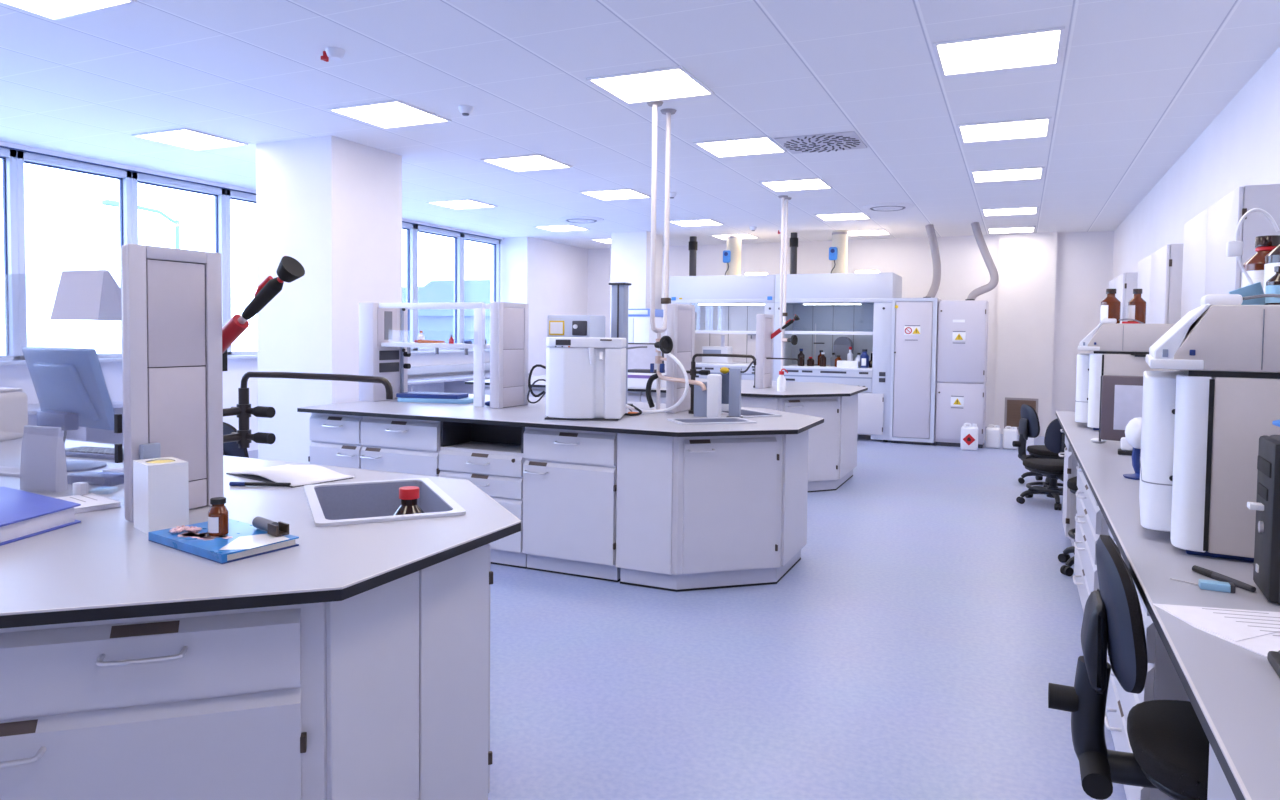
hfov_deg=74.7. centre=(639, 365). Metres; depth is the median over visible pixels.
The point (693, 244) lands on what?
riser pipe
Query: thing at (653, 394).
base cabinet
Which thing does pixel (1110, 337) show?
hood
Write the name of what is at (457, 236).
window
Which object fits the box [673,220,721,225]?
diffuser
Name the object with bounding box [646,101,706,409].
fume extraction arm
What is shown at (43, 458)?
pouch
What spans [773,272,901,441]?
fume hood
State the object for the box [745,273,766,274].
bar
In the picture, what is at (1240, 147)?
wall
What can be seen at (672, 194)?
smoke detector
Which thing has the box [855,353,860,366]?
bottle
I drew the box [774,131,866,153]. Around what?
ceiling vent
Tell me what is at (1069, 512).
base cabinet
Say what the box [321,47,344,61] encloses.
smoke detector
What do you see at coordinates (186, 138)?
recessed light
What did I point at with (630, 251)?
wall column
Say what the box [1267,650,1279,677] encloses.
keyboard
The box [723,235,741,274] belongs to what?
duct
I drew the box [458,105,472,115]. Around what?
smoke detector
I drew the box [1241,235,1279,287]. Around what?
bottle
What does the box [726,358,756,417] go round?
post
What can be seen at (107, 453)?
keyboard
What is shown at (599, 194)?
diffuser
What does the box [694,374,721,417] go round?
device
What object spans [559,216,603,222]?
ceiling vent
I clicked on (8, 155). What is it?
window
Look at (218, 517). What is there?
bottle
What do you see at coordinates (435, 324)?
house
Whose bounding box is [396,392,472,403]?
trays
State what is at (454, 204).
diffuser
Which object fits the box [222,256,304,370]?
shower
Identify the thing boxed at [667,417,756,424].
sink
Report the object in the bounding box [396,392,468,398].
tray
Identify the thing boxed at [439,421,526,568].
base cabinet
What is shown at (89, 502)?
booklet
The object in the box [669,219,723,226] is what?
recessed light
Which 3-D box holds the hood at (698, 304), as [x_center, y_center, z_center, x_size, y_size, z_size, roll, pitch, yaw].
[1.383,-0.906,12.371,1.080,0.015,0.070,2,3,24]
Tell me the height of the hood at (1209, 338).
0.156 m
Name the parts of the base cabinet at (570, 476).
handle, handle, door, drawer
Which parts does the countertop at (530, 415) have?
cable coil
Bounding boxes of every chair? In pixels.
[223,422,248,457]
[1012,404,1063,486]
[1016,418,1065,509]
[1048,535,1208,799]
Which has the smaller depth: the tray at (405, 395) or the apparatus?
the tray at (405, 395)
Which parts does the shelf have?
rail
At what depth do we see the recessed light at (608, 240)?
13.56 m
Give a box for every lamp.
[102,200,179,248]
[1123,417,1141,479]
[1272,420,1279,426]
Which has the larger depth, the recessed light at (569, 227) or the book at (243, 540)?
the recessed light at (569, 227)
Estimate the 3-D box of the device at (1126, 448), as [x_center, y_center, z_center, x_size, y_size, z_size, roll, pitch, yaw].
[2.228,0.363,3.768,0.140,0.075,0.080,2,3,29]
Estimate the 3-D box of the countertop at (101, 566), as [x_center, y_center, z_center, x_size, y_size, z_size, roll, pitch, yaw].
[-2.060,0.408,2.689,3.459,0.029,1.677,2,3,24]
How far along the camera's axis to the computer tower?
1.68 m
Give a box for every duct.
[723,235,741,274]
[829,230,847,272]
[923,224,940,297]
[965,222,998,299]
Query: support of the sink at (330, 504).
in the countertop at (101, 566)
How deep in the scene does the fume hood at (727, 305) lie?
12.26 m
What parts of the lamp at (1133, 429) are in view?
lamp shade, stem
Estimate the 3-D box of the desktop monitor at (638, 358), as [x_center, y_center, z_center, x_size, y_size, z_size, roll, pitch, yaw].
[0.026,-0.022,8.453,0.440,0.420,0.160,1,2,14]
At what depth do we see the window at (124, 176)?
7.22 m
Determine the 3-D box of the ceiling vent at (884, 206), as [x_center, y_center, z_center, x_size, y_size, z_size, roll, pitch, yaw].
[2.873,-1.829,9.727,0.580,0.031,0.580,2,3,24]
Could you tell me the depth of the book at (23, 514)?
2.17 m
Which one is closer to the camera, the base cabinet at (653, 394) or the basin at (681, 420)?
the basin at (681, 420)
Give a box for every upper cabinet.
[1109,272,1137,323]
[1137,244,1182,323]
[1181,184,1279,317]
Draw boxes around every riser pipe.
[689,236,697,275]
[790,232,797,273]
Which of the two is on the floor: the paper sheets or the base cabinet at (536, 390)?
the base cabinet at (536, 390)
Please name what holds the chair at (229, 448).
on the floor
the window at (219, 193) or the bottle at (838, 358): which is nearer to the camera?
the window at (219, 193)
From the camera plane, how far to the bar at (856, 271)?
11.80 m
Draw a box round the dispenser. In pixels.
[588,348,603,364]
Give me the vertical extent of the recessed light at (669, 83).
0.012 m
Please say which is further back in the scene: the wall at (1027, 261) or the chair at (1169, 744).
the wall at (1027, 261)
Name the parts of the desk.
leg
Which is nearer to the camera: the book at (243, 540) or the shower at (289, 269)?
the book at (243, 540)
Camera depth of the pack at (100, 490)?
2.63 m
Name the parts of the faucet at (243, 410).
faucet stem, valve handle, valve handle, spout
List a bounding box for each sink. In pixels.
[304,478,465,525]
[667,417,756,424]
[721,409,781,417]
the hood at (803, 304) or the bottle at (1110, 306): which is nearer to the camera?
the bottle at (1110, 306)
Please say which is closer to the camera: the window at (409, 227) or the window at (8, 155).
the window at (8, 155)
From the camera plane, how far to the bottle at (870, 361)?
11.39 m
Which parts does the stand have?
rod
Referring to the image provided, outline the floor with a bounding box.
[488,433,1126,799]
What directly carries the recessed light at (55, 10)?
in the ceiling
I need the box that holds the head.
[169,525,201,532]
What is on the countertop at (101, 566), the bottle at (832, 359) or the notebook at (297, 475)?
the notebook at (297, 475)
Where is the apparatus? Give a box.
[702,335,731,363]
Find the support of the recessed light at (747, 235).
in the ceiling
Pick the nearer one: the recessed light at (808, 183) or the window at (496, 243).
the recessed light at (808, 183)
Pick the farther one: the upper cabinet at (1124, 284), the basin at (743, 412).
the upper cabinet at (1124, 284)
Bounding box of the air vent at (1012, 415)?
[1004,397,1037,428]
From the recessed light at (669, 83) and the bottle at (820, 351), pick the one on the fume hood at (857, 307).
the bottle at (820, 351)
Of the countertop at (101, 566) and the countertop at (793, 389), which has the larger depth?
the countertop at (793, 389)
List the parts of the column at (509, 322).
panel, panel, panel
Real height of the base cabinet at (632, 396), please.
0.868 m
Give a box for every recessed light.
[0,0,137,20]
[131,128,247,150]
[327,99,451,128]
[426,199,497,209]
[480,154,572,171]
[534,224,589,231]
[579,188,650,200]
[586,66,714,103]
[591,238,610,242]
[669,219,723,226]
[693,136,786,157]
[710,233,758,239]
[759,178,832,191]
[814,212,870,220]
[848,229,890,235]
[933,26,1064,76]
[957,117,1051,142]
[970,166,1043,182]
[982,206,1037,215]
[987,226,1034,233]
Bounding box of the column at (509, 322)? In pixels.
[490,302,528,408]
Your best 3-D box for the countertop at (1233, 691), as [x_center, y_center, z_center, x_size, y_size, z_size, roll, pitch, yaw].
[1.764,0.471,2.222,0.912,0.028,7.870,2,3,24]
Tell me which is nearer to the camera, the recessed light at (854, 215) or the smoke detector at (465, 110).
the smoke detector at (465, 110)
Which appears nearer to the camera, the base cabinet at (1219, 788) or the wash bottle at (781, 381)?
the base cabinet at (1219, 788)
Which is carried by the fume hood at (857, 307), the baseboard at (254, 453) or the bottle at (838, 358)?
the bottle at (838, 358)
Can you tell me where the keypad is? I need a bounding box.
[67,471,123,485]
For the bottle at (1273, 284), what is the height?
0.100 m
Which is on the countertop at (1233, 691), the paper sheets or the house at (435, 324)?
the paper sheets
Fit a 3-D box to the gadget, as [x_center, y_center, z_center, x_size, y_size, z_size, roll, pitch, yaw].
[-0.913,0.395,2.070,0.130,0.029,0.032,3,3,40]
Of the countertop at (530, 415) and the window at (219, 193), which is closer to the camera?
the countertop at (530, 415)
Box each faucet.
[223,371,392,447]
[686,354,755,413]
[752,358,798,387]
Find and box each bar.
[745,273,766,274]
[855,271,878,272]
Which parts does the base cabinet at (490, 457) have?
handle, drawer, drawer, drawer, drawer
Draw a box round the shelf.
[379,302,489,406]
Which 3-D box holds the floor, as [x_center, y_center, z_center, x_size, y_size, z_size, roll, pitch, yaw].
[-0.640,1.208,6.535,9.205,0.100,15.900,2,3,24]
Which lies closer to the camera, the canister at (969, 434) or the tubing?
the tubing
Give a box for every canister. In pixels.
[960,423,977,450]
[985,424,1000,448]
[1003,426,1017,449]
[1026,437,1033,449]
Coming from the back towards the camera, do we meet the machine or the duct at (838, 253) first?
the duct at (838, 253)
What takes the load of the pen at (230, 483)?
on the countertop at (101, 566)
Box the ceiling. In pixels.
[0,0,1279,248]
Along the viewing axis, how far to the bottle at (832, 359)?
11.81 m
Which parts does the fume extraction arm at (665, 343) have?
stem, swing spout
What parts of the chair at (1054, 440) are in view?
leg, seat, backrest, leg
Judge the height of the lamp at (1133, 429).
0.230 m
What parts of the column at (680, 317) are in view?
panel, panel, panel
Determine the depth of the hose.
5.34 m
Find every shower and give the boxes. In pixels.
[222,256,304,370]
[771,314,799,338]
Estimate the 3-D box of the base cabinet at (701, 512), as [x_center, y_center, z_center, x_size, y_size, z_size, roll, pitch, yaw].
[0.546,0.791,5.197,0.855,0.868,1.435,2,3,24]
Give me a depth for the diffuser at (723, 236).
12.77 m
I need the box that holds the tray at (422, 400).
[397,398,472,403]
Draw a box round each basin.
[314,481,451,519]
[676,418,747,422]
[721,410,770,415]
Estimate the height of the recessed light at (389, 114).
0.012 m
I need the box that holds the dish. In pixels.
[1091,438,1105,442]
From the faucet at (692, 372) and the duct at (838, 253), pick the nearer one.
the faucet at (692, 372)
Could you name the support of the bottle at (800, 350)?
on the fume hood at (857, 307)
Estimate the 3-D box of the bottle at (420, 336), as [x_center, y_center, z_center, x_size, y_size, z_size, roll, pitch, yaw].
[-1.607,-0.214,6.154,0.048,0.090,0.048,2,3,24]
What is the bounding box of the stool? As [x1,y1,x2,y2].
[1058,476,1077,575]
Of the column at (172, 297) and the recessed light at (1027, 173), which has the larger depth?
the recessed light at (1027, 173)
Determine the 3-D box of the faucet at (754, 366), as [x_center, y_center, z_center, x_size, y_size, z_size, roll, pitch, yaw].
[1.303,0.069,8.088,0.465,0.296,0.042,2,3,24]
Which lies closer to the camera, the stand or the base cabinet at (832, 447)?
the base cabinet at (832, 447)
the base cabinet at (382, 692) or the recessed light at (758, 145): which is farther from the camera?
the recessed light at (758, 145)
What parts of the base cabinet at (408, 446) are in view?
handle, handle, drawer, door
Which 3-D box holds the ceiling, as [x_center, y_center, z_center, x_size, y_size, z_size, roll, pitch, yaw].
[-0.606,-1.801,6.415,9.205,0.100,15.900,2,3,24]
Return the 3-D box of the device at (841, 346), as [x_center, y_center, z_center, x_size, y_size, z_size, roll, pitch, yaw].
[2.894,-0.208,11.948,0.240,0.418,0.200,2,3,24]
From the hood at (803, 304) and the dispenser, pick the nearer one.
the dispenser
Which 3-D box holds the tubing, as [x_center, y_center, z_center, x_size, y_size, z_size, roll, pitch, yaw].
[1.626,-0.285,2.225,0.119,0.268,0.038,2,3,24]
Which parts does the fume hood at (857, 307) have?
post, service panel, service rail, sash frame, door, post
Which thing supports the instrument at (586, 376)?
on the countertop at (530, 415)
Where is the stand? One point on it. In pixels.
(815, 343)
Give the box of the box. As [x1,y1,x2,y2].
[133,457,188,534]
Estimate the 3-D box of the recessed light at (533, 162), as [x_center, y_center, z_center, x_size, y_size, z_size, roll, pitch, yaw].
[-0.995,-1.789,7.409,0.600,0.012,0.570,2,3,24]
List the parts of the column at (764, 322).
panel, panel, panel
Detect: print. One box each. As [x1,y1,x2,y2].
[177,531,231,539]
[219,533,288,549]
[1202,608,1279,635]
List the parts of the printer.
lid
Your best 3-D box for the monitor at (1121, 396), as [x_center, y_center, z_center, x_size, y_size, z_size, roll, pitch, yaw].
[2.430,0.222,3.971,0.445,0.345,0.180,2,3,28]
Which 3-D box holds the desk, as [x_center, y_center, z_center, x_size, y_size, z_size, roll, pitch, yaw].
[-5.429,0.757,5.555,0.620,0.770,4.000,2,3,24]
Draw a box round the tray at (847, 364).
[837,361,858,367]
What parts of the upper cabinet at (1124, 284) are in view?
door, door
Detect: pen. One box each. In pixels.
[229,482,290,485]
[1192,565,1255,591]
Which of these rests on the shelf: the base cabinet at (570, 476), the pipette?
the pipette
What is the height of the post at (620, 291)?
0.875 m
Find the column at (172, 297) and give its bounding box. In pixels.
[114,243,223,521]
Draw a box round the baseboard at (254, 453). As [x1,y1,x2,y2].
[248,450,257,458]
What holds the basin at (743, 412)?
in the sink at (746, 413)
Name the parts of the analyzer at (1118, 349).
door, bottle cap strip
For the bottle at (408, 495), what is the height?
0.215 m
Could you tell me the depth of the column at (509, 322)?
5.75 m
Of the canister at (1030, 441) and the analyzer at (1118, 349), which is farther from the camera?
the canister at (1030, 441)
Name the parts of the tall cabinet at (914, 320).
door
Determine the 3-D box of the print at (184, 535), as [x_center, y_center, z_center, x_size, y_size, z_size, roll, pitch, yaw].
[-1.050,0.411,2.032,0.148,0.001,0.076,2,3,24]
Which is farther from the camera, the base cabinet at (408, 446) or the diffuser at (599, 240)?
the diffuser at (599, 240)
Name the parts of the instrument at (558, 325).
yellow frame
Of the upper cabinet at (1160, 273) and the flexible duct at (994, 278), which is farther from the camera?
the flexible duct at (994, 278)
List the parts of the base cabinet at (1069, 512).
door, drawer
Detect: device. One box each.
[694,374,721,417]
[833,337,852,360]
[1118,437,1132,455]
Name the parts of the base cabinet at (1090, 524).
handle, handle, handle, handle, drawer, drawer, drawer, drawer, drawer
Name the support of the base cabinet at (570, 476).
on the floor
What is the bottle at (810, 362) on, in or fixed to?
on the fume hood at (857, 307)
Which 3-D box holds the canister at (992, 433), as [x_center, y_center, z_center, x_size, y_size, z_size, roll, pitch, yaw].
[4.516,0.899,10.726,0.170,0.300,0.170,2,3,24]
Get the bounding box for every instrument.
[527,315,604,403]
[545,337,625,420]
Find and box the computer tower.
[1247,435,1279,604]
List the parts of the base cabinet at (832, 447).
panel, door, panel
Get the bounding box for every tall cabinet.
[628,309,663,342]
[889,298,941,444]
[935,300,988,447]
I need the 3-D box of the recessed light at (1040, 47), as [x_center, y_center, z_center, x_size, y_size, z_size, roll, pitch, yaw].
[1.876,-1.636,4.393,0.600,0.012,0.570,2,3,24]
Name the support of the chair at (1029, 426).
on the floor
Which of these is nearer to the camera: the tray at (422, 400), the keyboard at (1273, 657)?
the keyboard at (1273, 657)
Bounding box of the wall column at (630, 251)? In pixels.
[610,231,661,337]
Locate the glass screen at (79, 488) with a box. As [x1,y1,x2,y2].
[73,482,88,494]
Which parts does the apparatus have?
panel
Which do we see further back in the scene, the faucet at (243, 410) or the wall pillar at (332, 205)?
the wall pillar at (332, 205)
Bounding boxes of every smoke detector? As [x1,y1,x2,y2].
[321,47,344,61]
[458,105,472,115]
[670,192,676,198]
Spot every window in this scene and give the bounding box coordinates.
[0,146,19,360]
[16,149,132,359]
[132,171,226,326]
[226,188,256,354]
[402,221,416,350]
[415,224,462,350]
[462,233,500,349]
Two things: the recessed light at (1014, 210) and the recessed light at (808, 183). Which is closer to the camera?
the recessed light at (808, 183)
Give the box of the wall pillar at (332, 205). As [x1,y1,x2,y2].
[256,135,401,463]
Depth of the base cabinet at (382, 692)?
1.74 m
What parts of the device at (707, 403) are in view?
post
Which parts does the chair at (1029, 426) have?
height knob, tilt knob, support arm, backrest, leg, seat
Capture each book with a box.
[0,486,80,545]
[148,519,298,563]
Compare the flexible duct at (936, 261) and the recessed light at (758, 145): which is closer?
the recessed light at (758, 145)
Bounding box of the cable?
[626,346,646,411]
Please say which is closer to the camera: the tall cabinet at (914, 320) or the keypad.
the keypad
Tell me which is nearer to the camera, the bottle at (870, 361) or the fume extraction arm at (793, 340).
the fume extraction arm at (793, 340)
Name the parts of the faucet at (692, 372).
faucet stem, valve handle, spout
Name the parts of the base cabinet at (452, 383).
desk leg, desk leg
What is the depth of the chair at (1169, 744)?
1.84 m
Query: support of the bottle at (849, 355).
on the fume hood at (857, 307)
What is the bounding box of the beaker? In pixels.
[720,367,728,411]
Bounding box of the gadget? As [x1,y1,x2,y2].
[252,516,288,536]
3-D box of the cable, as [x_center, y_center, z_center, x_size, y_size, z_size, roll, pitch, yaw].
[-0.074,0.084,5.429,0.284,0.425,0.132,0,2,-17]
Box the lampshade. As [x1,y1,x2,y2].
[50,270,121,320]
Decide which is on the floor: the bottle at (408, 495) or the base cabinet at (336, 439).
the base cabinet at (336, 439)
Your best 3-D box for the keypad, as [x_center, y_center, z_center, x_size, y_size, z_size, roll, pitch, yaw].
[-1.816,0.378,2.811,0.180,0.030,0.090,1,2,9]
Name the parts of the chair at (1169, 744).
height knob, tilt knob, support arm, backrest, seat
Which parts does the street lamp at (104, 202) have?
arm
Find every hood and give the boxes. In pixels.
[669,275,774,380]
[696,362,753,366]
[698,304,764,304]
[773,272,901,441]
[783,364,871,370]
[803,304,860,304]
[1088,323,1174,351]
[1174,305,1279,372]
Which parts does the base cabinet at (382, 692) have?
handle, handle, drawer, door, panel, panel, door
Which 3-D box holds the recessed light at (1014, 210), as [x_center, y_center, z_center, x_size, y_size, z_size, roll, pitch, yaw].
[4.380,-1.829,9.930,0.600,0.012,0.570,2,3,24]
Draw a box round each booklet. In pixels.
[0,466,67,476]
[57,493,120,513]
[102,467,123,472]
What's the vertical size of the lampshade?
0.148 m
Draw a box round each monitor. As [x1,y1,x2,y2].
[22,346,114,471]
[628,343,663,368]
[1099,375,1142,441]
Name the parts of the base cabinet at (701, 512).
panel, handle, door, panel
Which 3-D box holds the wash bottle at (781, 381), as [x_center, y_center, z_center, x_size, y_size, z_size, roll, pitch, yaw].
[1.303,0.128,7.700,0.080,0.210,0.095,0,2,-22]
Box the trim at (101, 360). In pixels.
[0,349,489,365]
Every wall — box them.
[0,141,587,450]
[587,231,1113,426]
[994,232,1056,436]
[1113,47,1279,278]
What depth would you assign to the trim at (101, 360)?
8.76 m
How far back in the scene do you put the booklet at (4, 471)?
2.95 m
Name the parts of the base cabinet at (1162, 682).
handle, drawer, drawer, drawer, drawer, drawer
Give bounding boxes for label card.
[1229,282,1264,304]
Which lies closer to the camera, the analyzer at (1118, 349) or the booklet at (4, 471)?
the booklet at (4, 471)
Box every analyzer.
[1075,318,1179,429]
[1139,294,1279,561]
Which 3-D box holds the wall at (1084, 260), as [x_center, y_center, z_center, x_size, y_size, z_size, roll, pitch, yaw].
[2.508,-0.547,13.643,9.005,2.912,0.150,2,3,24]
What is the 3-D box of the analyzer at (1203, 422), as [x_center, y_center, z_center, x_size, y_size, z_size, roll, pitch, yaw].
[1.747,0.142,2.129,0.806,0.635,0.682,2,3,30]
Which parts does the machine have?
mounting rail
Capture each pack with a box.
[89,487,117,493]
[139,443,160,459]
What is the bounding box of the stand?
[814,324,824,365]
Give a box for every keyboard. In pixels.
[65,446,123,460]
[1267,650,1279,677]
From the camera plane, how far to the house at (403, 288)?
62.60 m
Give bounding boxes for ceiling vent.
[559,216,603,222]
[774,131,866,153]
[862,203,913,210]
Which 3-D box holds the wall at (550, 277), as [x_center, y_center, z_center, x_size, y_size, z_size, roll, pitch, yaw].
[-4.478,-0.408,8.159,0.690,2.912,15.600,2,3,24]
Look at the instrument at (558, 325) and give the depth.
5.81 m
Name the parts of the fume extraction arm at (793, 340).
stem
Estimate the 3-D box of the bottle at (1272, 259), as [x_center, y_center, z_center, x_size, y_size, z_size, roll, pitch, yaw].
[1.667,-0.255,2.136,0.125,0.215,0.125,2,3,34]
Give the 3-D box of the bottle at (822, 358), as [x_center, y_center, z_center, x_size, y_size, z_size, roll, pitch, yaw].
[2.546,-0.092,11.671,0.090,0.200,0.090,2,3,24]
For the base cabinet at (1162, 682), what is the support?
on the floor
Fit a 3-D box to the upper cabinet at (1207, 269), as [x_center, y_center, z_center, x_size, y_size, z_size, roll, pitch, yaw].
[2.918,-0.415,4.030,0.342,0.705,1.296,2,3,24]
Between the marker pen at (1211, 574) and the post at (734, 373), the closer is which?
the marker pen at (1211, 574)
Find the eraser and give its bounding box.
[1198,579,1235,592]
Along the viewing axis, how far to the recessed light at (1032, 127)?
6.01 m
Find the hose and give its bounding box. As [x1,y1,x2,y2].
[626,348,688,412]
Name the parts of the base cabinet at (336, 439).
handle, drawer, door, handle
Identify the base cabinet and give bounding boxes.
[0,544,492,799]
[308,413,362,468]
[360,416,439,476]
[408,363,528,393]
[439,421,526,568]
[485,385,545,397]
[523,427,620,581]
[616,429,808,591]
[627,391,641,401]
[641,392,665,402]
[741,394,857,491]
[1058,429,1077,554]
[1073,462,1110,612]
[1105,528,1189,799]
[1207,743,1235,799]
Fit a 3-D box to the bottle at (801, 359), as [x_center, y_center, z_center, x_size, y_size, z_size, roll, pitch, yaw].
[2.264,-0.074,11.777,0.090,0.150,0.090,2,3,24]
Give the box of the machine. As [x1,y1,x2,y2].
[359,302,410,401]
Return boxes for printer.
[0,387,27,440]
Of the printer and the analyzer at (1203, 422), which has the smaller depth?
the analyzer at (1203, 422)
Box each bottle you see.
[208,497,228,535]
[393,486,423,514]
[418,331,423,339]
[449,335,453,343]
[777,369,787,390]
[797,349,804,364]
[798,355,804,365]
[807,357,813,365]
[817,350,822,365]
[820,352,825,366]
[830,353,835,365]
[835,355,841,366]
[847,347,852,360]
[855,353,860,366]
[860,349,868,367]
[869,351,872,367]
[1100,289,1120,323]
[1127,289,1145,323]
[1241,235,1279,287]
[1263,244,1279,293]
[1265,266,1279,304]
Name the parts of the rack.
lid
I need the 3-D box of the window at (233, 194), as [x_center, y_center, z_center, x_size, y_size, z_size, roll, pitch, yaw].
[-4.154,-0.996,9.228,0.129,1.740,0.990,2,3,24]
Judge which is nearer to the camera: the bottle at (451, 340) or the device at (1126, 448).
the device at (1126, 448)
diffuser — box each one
[433,200,493,208]
[538,225,586,230]
[585,190,646,199]
[596,239,610,242]
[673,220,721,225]
[715,234,755,238]
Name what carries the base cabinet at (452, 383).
on the floor
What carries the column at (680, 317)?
on the countertop at (530, 415)
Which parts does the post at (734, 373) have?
post, thin arm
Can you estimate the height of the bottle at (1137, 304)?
0.200 m
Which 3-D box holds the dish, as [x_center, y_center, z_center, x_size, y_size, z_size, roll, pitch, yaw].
[2.292,0.372,4.192,0.072,0.024,0.060,2,3,24]
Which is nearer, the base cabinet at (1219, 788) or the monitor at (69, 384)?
the base cabinet at (1219, 788)
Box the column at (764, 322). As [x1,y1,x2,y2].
[755,314,773,388]
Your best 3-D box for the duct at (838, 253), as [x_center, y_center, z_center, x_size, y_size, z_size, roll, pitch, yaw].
[2.855,-1.605,12.025,0.250,0.658,0.285,2,3,24]
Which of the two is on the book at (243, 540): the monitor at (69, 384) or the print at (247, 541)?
the print at (247, 541)
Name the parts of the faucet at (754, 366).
spout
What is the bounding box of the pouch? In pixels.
[20,426,67,491]
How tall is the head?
0.012 m
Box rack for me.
[628,369,665,388]
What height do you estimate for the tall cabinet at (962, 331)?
1.880 m
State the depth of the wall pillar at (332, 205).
6.68 m
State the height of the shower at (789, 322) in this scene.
0.277 m
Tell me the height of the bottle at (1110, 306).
0.200 m
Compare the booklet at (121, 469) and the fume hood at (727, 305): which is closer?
the booklet at (121, 469)
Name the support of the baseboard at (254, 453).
attached to the wall at (550, 277)
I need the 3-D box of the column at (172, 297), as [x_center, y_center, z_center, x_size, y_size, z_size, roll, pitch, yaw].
[-1.321,0.043,2.364,0.050,0.745,0.298,2,3,24]
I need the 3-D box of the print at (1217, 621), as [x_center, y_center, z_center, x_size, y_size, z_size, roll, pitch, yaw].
[1.183,0.475,1.518,0.147,0.001,0.246,0,2,-12]
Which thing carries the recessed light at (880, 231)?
in the ceiling
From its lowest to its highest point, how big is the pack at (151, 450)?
0.210 m
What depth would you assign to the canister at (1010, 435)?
10.59 m
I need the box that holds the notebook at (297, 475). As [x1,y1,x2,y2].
[226,464,354,487]
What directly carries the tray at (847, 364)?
on the fume hood at (857, 307)
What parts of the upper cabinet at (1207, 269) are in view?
door, door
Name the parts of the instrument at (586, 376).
plate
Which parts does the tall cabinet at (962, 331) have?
door, door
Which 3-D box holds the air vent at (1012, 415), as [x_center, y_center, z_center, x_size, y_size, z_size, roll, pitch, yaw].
[5.510,0.690,12.125,0.440,0.450,0.020,2,3,24]
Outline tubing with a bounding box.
[1226,208,1279,284]
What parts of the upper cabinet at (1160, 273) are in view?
door, door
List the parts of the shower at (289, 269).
lever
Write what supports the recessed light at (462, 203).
in the ceiling
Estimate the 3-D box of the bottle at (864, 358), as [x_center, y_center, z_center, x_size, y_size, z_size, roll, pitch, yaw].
[3.049,-0.100,11.385,0.116,0.250,0.119,2,3,24]
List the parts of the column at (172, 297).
panel, panel, panel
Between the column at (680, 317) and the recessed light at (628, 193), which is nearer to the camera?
the column at (680, 317)
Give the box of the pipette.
[414,340,444,342]
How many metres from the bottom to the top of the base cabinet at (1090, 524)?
0.868 m
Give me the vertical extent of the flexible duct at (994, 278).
1.059 m
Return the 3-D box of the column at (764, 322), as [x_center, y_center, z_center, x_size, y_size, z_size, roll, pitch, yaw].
[1.213,-0.145,8.176,0.080,0.715,0.340,2,3,24]
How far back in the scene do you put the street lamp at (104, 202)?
21.36 m
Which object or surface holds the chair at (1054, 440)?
on the floor
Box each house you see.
[402,286,422,302]
[403,280,489,347]
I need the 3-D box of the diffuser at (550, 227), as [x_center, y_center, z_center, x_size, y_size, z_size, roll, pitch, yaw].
[-1.117,-1.976,12.015,0.560,0.007,0.530,2,3,24]
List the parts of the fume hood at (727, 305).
service panel, sash frame, service rail, post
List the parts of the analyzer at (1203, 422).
door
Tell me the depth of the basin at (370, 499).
2.81 m
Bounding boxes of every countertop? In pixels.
[0,438,520,628]
[297,394,823,436]
[465,375,867,397]
[1056,411,1279,799]
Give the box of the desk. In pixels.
[28,401,123,444]
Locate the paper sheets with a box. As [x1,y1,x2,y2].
[1153,603,1279,656]
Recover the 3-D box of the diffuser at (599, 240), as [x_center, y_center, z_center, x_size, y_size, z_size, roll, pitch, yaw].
[-0.401,-2.031,13.600,0.560,0.007,0.530,2,3,24]
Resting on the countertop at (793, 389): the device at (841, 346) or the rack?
the rack
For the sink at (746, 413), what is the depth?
5.53 m
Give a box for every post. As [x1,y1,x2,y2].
[609,282,632,405]
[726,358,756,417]
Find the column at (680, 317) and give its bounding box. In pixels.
[666,303,694,412]
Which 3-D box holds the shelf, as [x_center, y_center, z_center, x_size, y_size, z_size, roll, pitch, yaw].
[-1.432,-0.093,6.052,0.900,0.716,0.310,2,3,24]
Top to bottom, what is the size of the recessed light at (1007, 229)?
0.012 m

